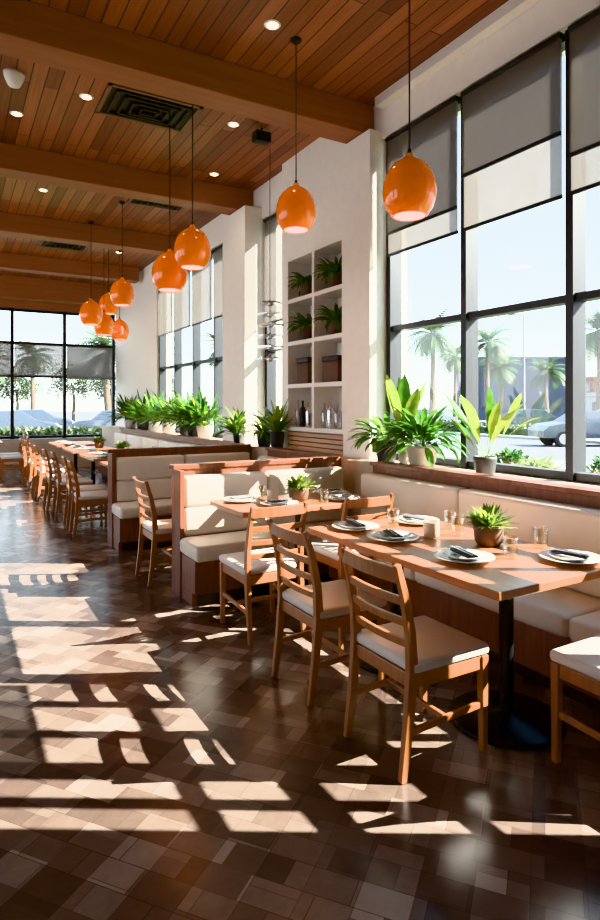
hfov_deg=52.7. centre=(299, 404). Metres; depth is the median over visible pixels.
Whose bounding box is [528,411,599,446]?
parked car
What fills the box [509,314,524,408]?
street lamp
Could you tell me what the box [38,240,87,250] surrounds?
ceiling air vent
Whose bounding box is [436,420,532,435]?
hedge
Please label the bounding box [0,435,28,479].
dining chair
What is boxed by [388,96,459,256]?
roller blind
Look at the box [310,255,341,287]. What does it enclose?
potted trailing plant
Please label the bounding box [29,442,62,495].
dining chair
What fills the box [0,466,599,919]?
floor
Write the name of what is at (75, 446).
dinner plate
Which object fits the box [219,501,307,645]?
dining chair
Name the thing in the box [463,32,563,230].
roller blind
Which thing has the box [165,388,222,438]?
potted shrub
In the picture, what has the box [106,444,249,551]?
booth
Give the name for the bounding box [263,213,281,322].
roller blind
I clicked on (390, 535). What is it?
dinner plate
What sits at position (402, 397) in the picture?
banana plant
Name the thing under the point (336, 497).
dinner plate
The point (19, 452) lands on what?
dining chair
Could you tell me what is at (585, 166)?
roller blind
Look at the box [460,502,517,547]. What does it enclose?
potted succulent
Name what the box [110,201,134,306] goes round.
pendant lamp
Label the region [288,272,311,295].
potted trailing plant
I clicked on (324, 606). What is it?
dining chair
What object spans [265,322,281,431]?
window
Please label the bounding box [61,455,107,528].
dining chair
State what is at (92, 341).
palm tree
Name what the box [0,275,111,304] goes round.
ceiling beam
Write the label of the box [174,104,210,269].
pendant lamp
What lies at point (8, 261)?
ceiling beam
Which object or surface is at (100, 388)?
shade tree
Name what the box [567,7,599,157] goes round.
roller blind
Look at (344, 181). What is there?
wall
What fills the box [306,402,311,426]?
glass bottle
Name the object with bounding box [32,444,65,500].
dining chair
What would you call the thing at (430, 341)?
palm tree
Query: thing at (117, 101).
ceiling air vent
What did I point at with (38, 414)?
parked car
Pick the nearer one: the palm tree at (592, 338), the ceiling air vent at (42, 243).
the ceiling air vent at (42, 243)
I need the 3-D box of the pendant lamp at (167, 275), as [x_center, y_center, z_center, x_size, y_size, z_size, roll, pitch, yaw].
[-1.280,-2.027,5.958,0.348,1.799,0.348,0,0,-30]
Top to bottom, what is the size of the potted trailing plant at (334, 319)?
0.364 m
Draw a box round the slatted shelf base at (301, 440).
[288,431,342,454]
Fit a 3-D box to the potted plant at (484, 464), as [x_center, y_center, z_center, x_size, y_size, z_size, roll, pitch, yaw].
[1.308,0.186,4.412,0.490,0.666,0.740,0,0,-30]
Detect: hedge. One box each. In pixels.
[0,424,115,436]
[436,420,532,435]
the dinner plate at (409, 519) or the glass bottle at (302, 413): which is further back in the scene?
the glass bottle at (302, 413)
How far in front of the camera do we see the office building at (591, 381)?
68.38 m
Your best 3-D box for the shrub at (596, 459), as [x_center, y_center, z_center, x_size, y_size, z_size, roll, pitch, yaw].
[6.395,1.244,12.444,1.126,0.663,1.171,0,0,3]
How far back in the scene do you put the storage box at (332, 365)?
6.42 m
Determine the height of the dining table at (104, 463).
0.770 m
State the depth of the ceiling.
5.54 m
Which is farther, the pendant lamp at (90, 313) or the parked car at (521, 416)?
the parked car at (521, 416)
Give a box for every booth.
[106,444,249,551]
[169,456,342,605]
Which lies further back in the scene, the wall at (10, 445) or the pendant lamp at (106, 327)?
the wall at (10, 445)
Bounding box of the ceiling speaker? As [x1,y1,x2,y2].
[252,127,270,145]
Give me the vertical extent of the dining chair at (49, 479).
0.884 m
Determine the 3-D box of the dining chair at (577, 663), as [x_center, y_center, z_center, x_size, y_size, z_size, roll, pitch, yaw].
[1.379,1.078,2.471,0.430,0.884,0.530,0,0,-30]
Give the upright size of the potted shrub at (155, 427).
0.849 m
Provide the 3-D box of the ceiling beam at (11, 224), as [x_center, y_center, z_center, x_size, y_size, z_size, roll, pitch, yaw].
[-5.565,-2.784,8.738,8.080,0.288,0.300,0,0,-30]
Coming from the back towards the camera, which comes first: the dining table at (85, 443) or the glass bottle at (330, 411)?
the dining table at (85, 443)
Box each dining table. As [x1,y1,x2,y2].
[48,441,94,472]
[62,446,116,484]
[79,453,107,508]
[100,461,107,466]
[210,492,369,605]
[309,517,599,749]
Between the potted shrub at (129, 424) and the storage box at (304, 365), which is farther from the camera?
the potted shrub at (129, 424)
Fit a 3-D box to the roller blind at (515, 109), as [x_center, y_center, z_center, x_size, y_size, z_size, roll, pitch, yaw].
[1.543,-2.190,4.517,0.044,0.700,0.910,0,0,-30]
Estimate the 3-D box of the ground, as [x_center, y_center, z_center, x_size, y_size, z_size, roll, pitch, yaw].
[45.992,1.715,84.289,156.050,0.110,220.000,0,0,-30]
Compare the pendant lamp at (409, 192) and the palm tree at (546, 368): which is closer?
the pendant lamp at (409, 192)
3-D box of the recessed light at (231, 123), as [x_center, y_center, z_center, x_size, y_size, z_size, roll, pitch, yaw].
[-0.693,-2.926,6.320,0.132,0.006,0.132,0,0,-30]
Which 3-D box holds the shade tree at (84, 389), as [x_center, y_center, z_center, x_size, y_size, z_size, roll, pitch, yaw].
[-19.298,-1.135,51.069,4.547,5.606,4.588,0,0,9]
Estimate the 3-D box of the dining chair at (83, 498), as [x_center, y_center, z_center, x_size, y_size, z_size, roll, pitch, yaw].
[-2.474,1.078,7.177,0.530,0.884,0.430,0,0,-27]
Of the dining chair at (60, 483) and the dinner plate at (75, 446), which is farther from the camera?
the dinner plate at (75, 446)
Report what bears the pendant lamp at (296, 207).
hanging from the ceiling
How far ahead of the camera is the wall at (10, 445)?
14.43 m
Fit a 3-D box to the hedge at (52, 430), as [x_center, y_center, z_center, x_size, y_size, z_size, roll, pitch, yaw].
[-9.644,1.144,20.648,12.411,1.012,1.344,0,0,-30]
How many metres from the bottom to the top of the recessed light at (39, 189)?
0.006 m
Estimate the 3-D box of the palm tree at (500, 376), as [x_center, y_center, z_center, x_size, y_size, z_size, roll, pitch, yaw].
[18.331,-1.637,56.303,4.457,6.674,4.840,0,0,32]
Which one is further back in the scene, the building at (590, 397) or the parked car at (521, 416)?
the building at (590, 397)
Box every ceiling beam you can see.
[0,0,372,143]
[0,142,252,214]
[0,212,176,254]
[0,252,138,282]
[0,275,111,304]
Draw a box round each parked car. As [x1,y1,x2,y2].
[0,410,61,434]
[21,409,73,434]
[72,410,115,430]
[415,408,454,421]
[500,409,558,427]
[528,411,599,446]
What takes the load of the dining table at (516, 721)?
on the floor
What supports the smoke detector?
attached to the ceiling
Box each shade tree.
[0,377,42,409]
[46,368,102,421]
[90,372,115,401]
[171,372,182,396]
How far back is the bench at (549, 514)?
3.62 m
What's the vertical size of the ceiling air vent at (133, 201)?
0.049 m
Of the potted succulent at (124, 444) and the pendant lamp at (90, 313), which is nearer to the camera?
the potted succulent at (124, 444)
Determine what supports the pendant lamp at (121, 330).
hanging from the ceiling
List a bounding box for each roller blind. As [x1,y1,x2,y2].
[0,341,112,379]
[158,290,172,336]
[173,270,190,331]
[191,251,212,325]
[212,244,222,318]
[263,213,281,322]
[385,95,457,235]
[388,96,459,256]
[460,32,561,177]
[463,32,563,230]
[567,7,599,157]
[570,146,599,194]
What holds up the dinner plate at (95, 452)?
on the dining table at (92, 457)
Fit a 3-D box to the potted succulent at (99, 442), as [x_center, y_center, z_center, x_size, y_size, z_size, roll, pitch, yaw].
[-3.502,0.637,10.574,0.335,0.223,0.343,0,0,-30]
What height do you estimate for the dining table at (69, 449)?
0.770 m
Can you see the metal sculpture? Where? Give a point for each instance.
(269, 314)
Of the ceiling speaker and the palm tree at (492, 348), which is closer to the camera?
the ceiling speaker
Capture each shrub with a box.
[101,392,138,428]
[114,390,153,429]
[119,388,167,431]
[135,393,178,433]
[151,389,197,435]
[157,389,211,436]
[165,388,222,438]
[489,447,528,465]
[519,455,564,468]
[586,453,599,472]
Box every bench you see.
[99,428,250,478]
[257,447,340,519]
[322,461,599,711]
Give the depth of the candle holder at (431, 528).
3.39 m
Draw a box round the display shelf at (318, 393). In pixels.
[286,235,342,433]
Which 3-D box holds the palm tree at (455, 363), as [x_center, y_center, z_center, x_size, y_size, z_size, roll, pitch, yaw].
[14.788,-2.302,58.441,4.222,7.977,3.949,0,0,-42]
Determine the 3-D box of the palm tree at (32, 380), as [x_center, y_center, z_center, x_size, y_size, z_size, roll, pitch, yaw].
[-18.509,-1.510,42.266,3.160,6.382,3.377,0,0,4]
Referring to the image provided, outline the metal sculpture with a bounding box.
[255,299,283,361]
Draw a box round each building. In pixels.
[457,357,564,419]
[586,376,596,392]
[586,392,595,410]
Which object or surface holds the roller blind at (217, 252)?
attached to the window at (196, 362)
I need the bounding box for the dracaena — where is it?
[246,399,292,447]
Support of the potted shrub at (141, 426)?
on the wall at (344, 181)
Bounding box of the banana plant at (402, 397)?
[386,373,425,463]
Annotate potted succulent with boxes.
[91,436,105,447]
[115,441,129,448]
[281,472,319,501]
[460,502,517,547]
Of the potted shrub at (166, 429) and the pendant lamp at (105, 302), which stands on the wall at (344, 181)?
the potted shrub at (166, 429)
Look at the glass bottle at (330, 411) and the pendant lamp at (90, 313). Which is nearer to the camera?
the glass bottle at (330, 411)
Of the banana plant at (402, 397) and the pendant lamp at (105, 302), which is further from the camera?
the pendant lamp at (105, 302)
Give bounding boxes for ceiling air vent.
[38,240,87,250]
[95,82,202,132]
[127,198,183,211]
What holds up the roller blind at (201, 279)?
attached to the window at (196, 362)
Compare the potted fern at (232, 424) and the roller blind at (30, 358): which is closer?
the potted fern at (232, 424)
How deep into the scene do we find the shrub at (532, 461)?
11.17 m
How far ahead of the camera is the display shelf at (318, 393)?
6.77 m
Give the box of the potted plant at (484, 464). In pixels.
[445,386,539,474]
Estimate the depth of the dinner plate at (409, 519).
3.83 m
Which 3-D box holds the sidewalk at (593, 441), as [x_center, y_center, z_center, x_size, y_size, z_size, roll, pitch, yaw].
[12.174,1.599,27.814,0.900,0.119,36.000,0,0,-30]
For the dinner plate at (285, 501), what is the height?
0.046 m
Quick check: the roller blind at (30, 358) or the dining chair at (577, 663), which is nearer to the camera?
the dining chair at (577, 663)
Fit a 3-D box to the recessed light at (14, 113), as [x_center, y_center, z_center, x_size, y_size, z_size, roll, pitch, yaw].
[-2.848,-2.926,6.092,0.132,0.006,0.132,0,0,-30]
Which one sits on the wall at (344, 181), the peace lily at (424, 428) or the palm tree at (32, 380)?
the peace lily at (424, 428)
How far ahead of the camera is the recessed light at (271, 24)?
4.66 m
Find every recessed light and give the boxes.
[10,110,23,116]
[38,188,48,191]
[79,93,93,99]
[209,172,218,175]
[227,121,239,126]
[264,19,280,29]
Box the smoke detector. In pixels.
[3,68,24,88]
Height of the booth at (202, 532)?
1.035 m
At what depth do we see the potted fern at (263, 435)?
7.48 m
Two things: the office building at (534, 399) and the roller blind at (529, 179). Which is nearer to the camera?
the roller blind at (529, 179)
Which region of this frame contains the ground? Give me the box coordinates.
[48,410,599,462]
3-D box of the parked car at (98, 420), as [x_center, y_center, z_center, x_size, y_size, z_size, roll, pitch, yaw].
[-9.176,0.962,30.497,4.296,1.445,1.770,0,0,-20]
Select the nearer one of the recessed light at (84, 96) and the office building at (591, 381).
the recessed light at (84, 96)
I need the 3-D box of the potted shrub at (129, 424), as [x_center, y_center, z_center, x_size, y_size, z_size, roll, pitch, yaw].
[-3.950,0.122,13.233,0.778,0.795,1.393,0,0,-30]
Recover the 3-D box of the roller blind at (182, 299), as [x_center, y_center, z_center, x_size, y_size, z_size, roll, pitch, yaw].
[-2.131,-1.910,10.911,0.044,1.100,0.930,0,0,-30]
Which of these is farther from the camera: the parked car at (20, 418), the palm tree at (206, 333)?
the palm tree at (206, 333)
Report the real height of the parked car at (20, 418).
1.445 m
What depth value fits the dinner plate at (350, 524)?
3.64 m
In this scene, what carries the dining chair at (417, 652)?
on the floor
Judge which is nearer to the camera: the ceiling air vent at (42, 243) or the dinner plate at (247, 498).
the dinner plate at (247, 498)
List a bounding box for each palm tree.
[15,338,34,408]
[76,330,115,409]
[201,332,213,371]
[407,306,460,418]
[436,345,460,420]
[478,321,513,422]
[478,353,525,416]
[526,356,564,411]
[586,309,599,410]
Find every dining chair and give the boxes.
[0,434,25,476]
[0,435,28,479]
[19,437,43,483]
[23,439,52,487]
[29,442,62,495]
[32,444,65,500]
[41,448,81,510]
[50,450,92,516]
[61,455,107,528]
[66,458,107,537]
[132,476,171,586]
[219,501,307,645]
[267,519,386,706]
[308,493,393,612]
[339,544,488,783]
[550,635,599,763]
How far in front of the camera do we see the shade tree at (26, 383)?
52.25 m
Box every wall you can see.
[0,299,115,470]
[102,0,599,515]
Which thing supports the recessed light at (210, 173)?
in the ceiling
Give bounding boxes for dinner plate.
[69,445,84,447]
[75,447,92,449]
[88,451,106,453]
[96,453,107,456]
[222,494,258,502]
[260,498,298,506]
[314,487,347,494]
[323,492,358,500]
[332,518,379,531]
[366,528,418,542]
[393,513,439,524]
[433,545,494,563]
[538,547,599,564]
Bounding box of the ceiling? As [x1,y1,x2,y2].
[0,0,507,284]
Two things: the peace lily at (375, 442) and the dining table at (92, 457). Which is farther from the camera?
the dining table at (92, 457)
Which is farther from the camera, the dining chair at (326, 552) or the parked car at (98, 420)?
the parked car at (98, 420)
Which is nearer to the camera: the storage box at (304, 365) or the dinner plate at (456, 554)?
the dinner plate at (456, 554)
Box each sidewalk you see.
[436,431,599,443]
[437,450,597,471]
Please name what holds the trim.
attached to the wall at (344, 181)
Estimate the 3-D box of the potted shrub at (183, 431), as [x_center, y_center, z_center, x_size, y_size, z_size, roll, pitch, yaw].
[-2.117,0.121,9.987,0.854,0.797,1.344,0,0,-30]
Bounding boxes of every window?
[0,307,114,438]
[159,253,222,437]
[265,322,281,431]
[386,29,599,483]
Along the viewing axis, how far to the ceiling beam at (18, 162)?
7.40 m
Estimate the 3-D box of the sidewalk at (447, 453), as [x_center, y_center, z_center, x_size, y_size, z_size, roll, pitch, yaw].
[7.629,1.615,14.797,1.990,0.089,38.000,0,0,-30]
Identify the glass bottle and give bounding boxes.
[299,400,305,426]
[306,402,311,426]
[327,399,333,428]
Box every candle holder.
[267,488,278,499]
[423,520,439,538]
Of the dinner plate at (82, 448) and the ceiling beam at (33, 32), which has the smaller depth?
the ceiling beam at (33, 32)
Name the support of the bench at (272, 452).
on the floor
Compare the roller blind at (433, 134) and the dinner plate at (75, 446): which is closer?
the roller blind at (433, 134)
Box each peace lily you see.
[347,411,412,461]
[363,404,469,466]
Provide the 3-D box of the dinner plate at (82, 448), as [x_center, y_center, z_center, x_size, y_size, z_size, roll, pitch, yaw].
[-3.611,0.726,10.155,0.290,0.046,0.290,0,0,-30]
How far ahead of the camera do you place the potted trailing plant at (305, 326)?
6.93 m
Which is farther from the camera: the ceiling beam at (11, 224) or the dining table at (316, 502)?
the ceiling beam at (11, 224)
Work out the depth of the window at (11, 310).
14.63 m
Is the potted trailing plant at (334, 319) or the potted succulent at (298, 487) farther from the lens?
the potted trailing plant at (334, 319)
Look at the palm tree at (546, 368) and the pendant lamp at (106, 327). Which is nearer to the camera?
the pendant lamp at (106, 327)
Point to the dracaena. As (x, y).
(274, 420)
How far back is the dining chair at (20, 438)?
11.62 m
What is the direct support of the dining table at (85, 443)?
on the floor
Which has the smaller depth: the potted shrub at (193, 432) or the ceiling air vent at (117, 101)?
the ceiling air vent at (117, 101)
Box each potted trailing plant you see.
[286,311,311,339]
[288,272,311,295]
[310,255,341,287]
[310,303,341,334]
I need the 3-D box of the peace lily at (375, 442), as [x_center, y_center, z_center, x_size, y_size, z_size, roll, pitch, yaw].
[0.718,0.282,5.367,0.554,0.474,0.653,0,0,-30]
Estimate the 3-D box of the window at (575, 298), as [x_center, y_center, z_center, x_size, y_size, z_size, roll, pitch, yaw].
[2.006,-1.020,3.946,0.140,3.074,4.450,0,0,-30]
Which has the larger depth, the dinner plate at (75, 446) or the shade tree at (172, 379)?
the shade tree at (172, 379)
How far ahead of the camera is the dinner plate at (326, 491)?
5.09 m
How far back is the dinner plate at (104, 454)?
8.64 m
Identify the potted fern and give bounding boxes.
[211,407,253,442]
[233,410,272,446]
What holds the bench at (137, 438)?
on the floor
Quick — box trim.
[375,0,541,108]
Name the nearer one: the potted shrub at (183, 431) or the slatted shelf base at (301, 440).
the slatted shelf base at (301, 440)
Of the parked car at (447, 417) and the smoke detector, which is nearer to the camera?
the smoke detector
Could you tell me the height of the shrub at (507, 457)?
0.654 m
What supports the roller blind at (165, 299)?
attached to the window at (196, 362)
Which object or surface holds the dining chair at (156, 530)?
on the floor
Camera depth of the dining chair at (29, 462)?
11.21 m
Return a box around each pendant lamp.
[79,221,102,325]
[93,310,114,335]
[99,249,118,314]
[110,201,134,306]
[111,250,128,339]
[152,108,187,291]
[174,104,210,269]
[276,36,315,233]
[382,0,436,220]
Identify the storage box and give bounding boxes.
[296,357,311,383]
[322,355,341,381]
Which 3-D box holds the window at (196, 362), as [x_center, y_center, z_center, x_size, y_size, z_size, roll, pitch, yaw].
[-1.787,-0.980,10.515,0.140,2.994,3.980,0,0,-30]
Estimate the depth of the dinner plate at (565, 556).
2.89 m

